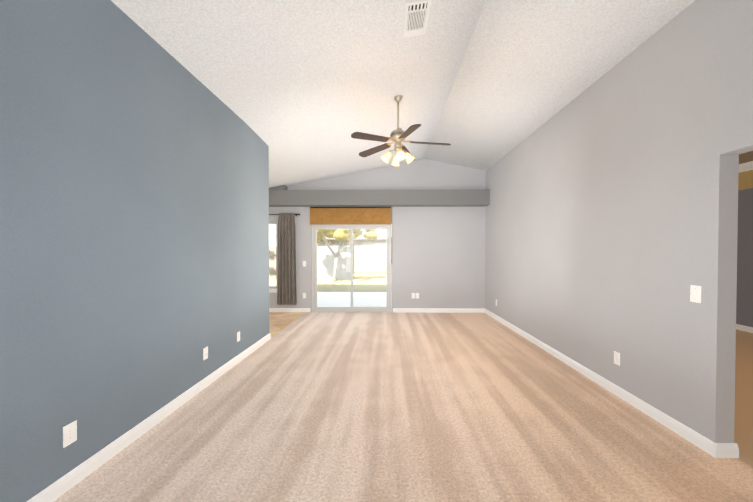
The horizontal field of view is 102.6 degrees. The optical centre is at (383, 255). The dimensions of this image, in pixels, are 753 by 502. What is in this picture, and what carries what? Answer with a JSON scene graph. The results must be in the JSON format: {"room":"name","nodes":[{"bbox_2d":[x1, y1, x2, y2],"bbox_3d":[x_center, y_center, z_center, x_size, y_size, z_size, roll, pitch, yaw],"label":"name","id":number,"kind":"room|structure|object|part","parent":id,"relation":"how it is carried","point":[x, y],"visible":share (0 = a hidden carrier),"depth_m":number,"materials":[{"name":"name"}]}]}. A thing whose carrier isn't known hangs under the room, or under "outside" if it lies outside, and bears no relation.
{"room":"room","nodes":[
{"label":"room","id":0,"kind":"room"},
{"bbox_2d":[0,0,268,501],"bbox_3d":[-1.978,-0.222,1.429,0.130,3.270,6.970,0,1,1],"label":"wall","id":1,"kind":"structure","parent":0,"point":[134,219],"depth_m":2.08,"materials":[{"name":"blue paint"}]},
{"bbox_2d":[63,420,76,447],"bbox_3d":[-1.904,1.083,1.830,0.008,0.125,0.078,0,1,1],"label":"electrical outlet plate","id":2,"kind":"object","parent":1,"relation":"attached to","point":[69,433],"depth_m":1.82,"materials":[{"name":"white plastic"}]},
{"bbox_2d":[27,333,270,501],"bbox_3d":[-1.905,1.365,1.458,0.016,0.095,6.986,0,1,1],"label":"baseboard","id":3,"kind":"structure","parent":1,"relation":"attached to","point":[55,490],"depth_m":2.23,"materials":[{"name":"white paint"}]},
{"bbox_2d":[203,346,207,359],"bbox_3d":[-1.886,1.036,3.196,0.012,0.125,0.078,0,1,1],"label":"electrical outlet plate","id":4,"kind":"object","parent":1,"relation":"attached to","point":[205,351],"depth_m":3.19,"materials":[{"name":"white plastic"}]},
{"bbox_2d":[269,312,304,336],"bbox_3d":[-3.821,1.448,2.474,3.840,0.100,9.370,0,1,1],"label":"floor","id":5,"kind":"structure","parent":0,"point":[279,321],"depth_m":6.34,"materials":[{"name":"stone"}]},
{"bbox_2d":[111,0,485,187],"bbox_3d":[-2.455,-1.644,2.514,6.670,1.611,9.468,0,1,1],"label":"ceiling slope","id":6,"kind":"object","parent":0,"point":[303,90],"visible":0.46,"depth_m":3.16,"materials":[{"name":"white paint"}]},
{"bbox_2d":[351,95,450,168],"bbox_3d":[0.245,-1.669,4.035,1.289,1.027,1.335,0,1,1],"label":"ceiling fan","id":7,"kind":"object","parent":6,"relation":"hanging from","point":[398,136],"visible":0.96,"depth_m":4.00,"materials":[{"name":"brown wood"}]},
{"bbox_3d":[0.191,-1.313,4.047,0.467,0.153,0.467,0,1,1],"label":"lamp shade","id":8,"kind":"part","parent":7,"relation":"part of","materials":[{"name":"white glass"}]},
{"bbox_2d":[403,0,430,37],"bbox_3d":[0.290,-2.108,2.691,0.214,0.043,0.400,0,1,1],"label":"air vent register","id":9,"kind":"object","parent":6,"relation":"attached to","point":[416,18],"visible":0.98,"depth_m":2.67,"materials":[{"name":"white metal"}]},
{"bbox_2d":[317,224,391,245],"bbox_3d":[1.302,-1.509,31.573,17.200,5.240,8.640,0,1,1],"label":"sky","id":10,"kind":"structure","parent":0,"point":[356,242],"depth_m":27.94,"materials":[{"name":"grey"}]},
{"bbox_2d":[269,159,485,311],"bbox_3d":[0.514,-0.592,7.136,12.400,3.850,0.150,0,1,1],"label":"wall","id":11,"kind":"structure","parent":0,"point":[438,257],"depth_m":7.06,"materials":[{"name":"grey paint"}]},
{"bbox_2d":[269,222,277,292],"bbox_3d":[-3.078,0.045,7.142,1.195,1.656,0.160,0,1,1],"label":"double-hung window","id":12,"kind":"structure","parent":11,"relation":"in","point":[272,289],"depth_m":7.14,"materials":[{"name":"white plastic"}]},
{"bbox_2d":[269,213,299,304],"bbox_3d":[-2.882,0.077,7.042,1.878,2.135,0.134,0,1,1],"label":"window curtain","id":13,"kind":"object","parent":11,"relation":"attached to","point":[286,291],"visible":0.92,"depth_m":7.00,"materials":[{"name":"grey fabric"}]},
{"bbox_2d":[269,308,309,311],"bbox_3d":[-3.608,1.286,7.127,3.755,0.095,0.016,0,1,1],"label":"baseboard","id":14,"kind":"structure","parent":11,"relation":"attached to","point":[270,309],"depth_m":7.11,"materials":[{"name":"white paint"}]},
{"bbox_2d":[310,207,390,224],"bbox_3d":[-0.779,-0.931,7.031,1.885,0.410,0.072,0,1,1],"label":"shade valance","id":15,"kind":"object","parent":11,"relation":"attached to","point":[348,215],"visible":1,"depth_m":7.01,"materials":[{"name":"brown wood"}]},
{"bbox_2d":[312,224,390,311],"bbox_3d":[-0.758,0.295,7.142,1.877,2.076,0.152,0,1,1],"label":"sliding patio door","id":16,"kind":"structure","parent":11,"relation":"in","point":[351,227],"depth_m":7.12,"materials":[{"name":"white plastic"}]},
{"bbox_2d":[269,185,489,206],"bbox_3d":[-1.558,-1.419,6.926,7.860,0.550,0.295,0,1,1],"label":"plant shelf","id":17,"kind":"object","parent":11,"relation":"attached to","point":[281,196],"visible":0.43,"depth_m":6.77,"materials":[{"name":"grey paint"}]},
{"bbox_2d":[393,308,482,311],"bbox_3d":[1.278,1.287,7.070,2.130,0.095,0.016,0,1,1],"label":"baseboard","id":18,"kind":"structure","parent":11,"relation":"attached to","point":[394,309],"depth_m":7.07,"materials":[{"name":"white paint"}]},
{"bbox_2d":[53,312,752,501],"bbox_3d":[0.274,1.449,2.426,4.350,0.100,9.370,0,1,1],"label":"floor carpet","id":19,"kind":"object","parent":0,"point":[382,407],"visible":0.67,"depth_m":2.37,"materials":[{"name":"beige carpet"}]},
{"bbox_2d":[424,0,694,170],"bbox_3d":[1.690,-2.161,2.449,1.621,0.570,9.450,0,1,1],"label":"ceiling slope","id":20,"kind":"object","parent":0,"point":[527,68],"visible":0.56,"depth_m":3.23,"materials":[{"name":"white paint"}]},
{"bbox_2d":[485,0,752,442],"bbox_3d":[2.385,-0.327,2.466,0.130,3.450,9.150,0,1,1],"label":"wall","id":21,"kind":"structure","parent":0,"point":[611,222],"depth_m":2.66,"materials":[{"name":"grey paint"}]},
{"bbox_2d":[483,308,722,457],"bbox_3d":[2.336,1.321,4.577,0.016,0.095,4.976,0,1,1],"label":"baseboard","id":22,"kind":"structure","parent":21,"relation":"attached to","point":[715,450],"depth_m":2.78,"materials":[{"name":"white paint"}]},
{"bbox_2d":[614,351,619,365],"bbox_3d":[2.321,1.024,3.002,0.008,0.125,0.078,0,1,1],"label":"electrical outlet plate","id":23,"kind":"object","parent":21,"relation":"attached to","point":[616,355],"depth_m":2.99,"materials":[{"name":"white plastic"}]},
{"bbox_2d":[690,285,701,302],"bbox_3d":[2.308,0.284,2.235,0.015,0.125,0.078,0,1,1],"label":"switch plate","id":24,"kind":"object","parent":21,"relation":"attached to","point":[695,293],"depth_m":2.23,"materials":[{"name":"white plastic"}]},
{"bbox_2d":[734,329,752,467],"bbox_3d":[4.553,1.450,2.376,4.210,0.100,9.370,0,1,1],"label":"floor","id":25,"kind":"structure","parent":0,"point":[743,429],"depth_m":2.98,"materials":[{"name":"beige wood"}]},
{"bbox_2d":[736,170,752,326],"bbox_3d":[6.534,-0.201,2.419,0.150,3.200,9.150,0,1,1],"label":"wall","id":26,"kind":"structure","parent":0,"point":[744,307],"depth_m":5.41,"materials":[{"name":"grey paint"}]},
{"bbox_2d":[736,324,752,332],"bbox_3d":[6.451,1.351,2.442,0.016,0.095,9.150,0,1,1],"label":"baseboard","id":27,"kind":"structure","parent":26,"relation":"attached to","point":[739,327],"depth_m":5.42,"materials":[{"name":"white paint"}]},
{"bbox_2d":[739,161,752,172],"bbox_3d":[6.409,-1.536,2.402,0.100,0.130,9.150,0,1,1],"label":"crown molding","id":28,"kind":"structure","parent":26,"relation":"attached to","point":[746,166],"depth_m":5.35,"materials":[{"name":"white paint"}]},
{"bbox_2d":[739,151,752,163],"bbox_3d":[4.554,-1.701,2.422,4.210,0.200,9.450,0,1,1],"label":"ceiling","id":29,"kind":"structure","parent":0,"point":[745,157],"depth_m":5.03,"materials":[{"name":"brown paint"}]},
{"label":"outside","id":30,"kind":"structure","parent":0,"visible":0},
{"bbox_2d":[269,264,391,291],"bbox_3d":[0.224,1.244,24.943,120.000,0.080,110.000,0,1,1],"label":"lawn","id":31,"kind":"structure","parent":30,"point":[357,280],"depth_m":14.13,"materials":[{"name":"green plant"}]},
{"bbox_2d":[269,245,391,279],"bbox_3d":[-0.356,0.313,18.185,27.000,1.970,3.620,0,1,1],"label":"fence","id":32,"kind":"object","parent":31,"relation":"on","point":[376,254],"depth_m":19.93,"materials":[{"name":"white wood"}]},
{"bbox_2d":[317,229,377,282],"bbox_3d":[-2.203,-0.386,14.557,3.809,3.531,3.365,0,1,1],"label":"trees","id":33,"kind":"object","parent":31,"relation":"on","point":[341,232],"depth_m":14.38,"materials":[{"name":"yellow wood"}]},
{"bbox_2d":[317,292,391,311],"bbox_3d":[-0.464,1.381,9.050,8.000,0.090,3.600,0,1,1],"label":"patio slab","id":34,"kind":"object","parent":31,"relation":"on","point":[357,296],"depth_m":9.16,"materials":[{"name":"white concrete"}]}
]}

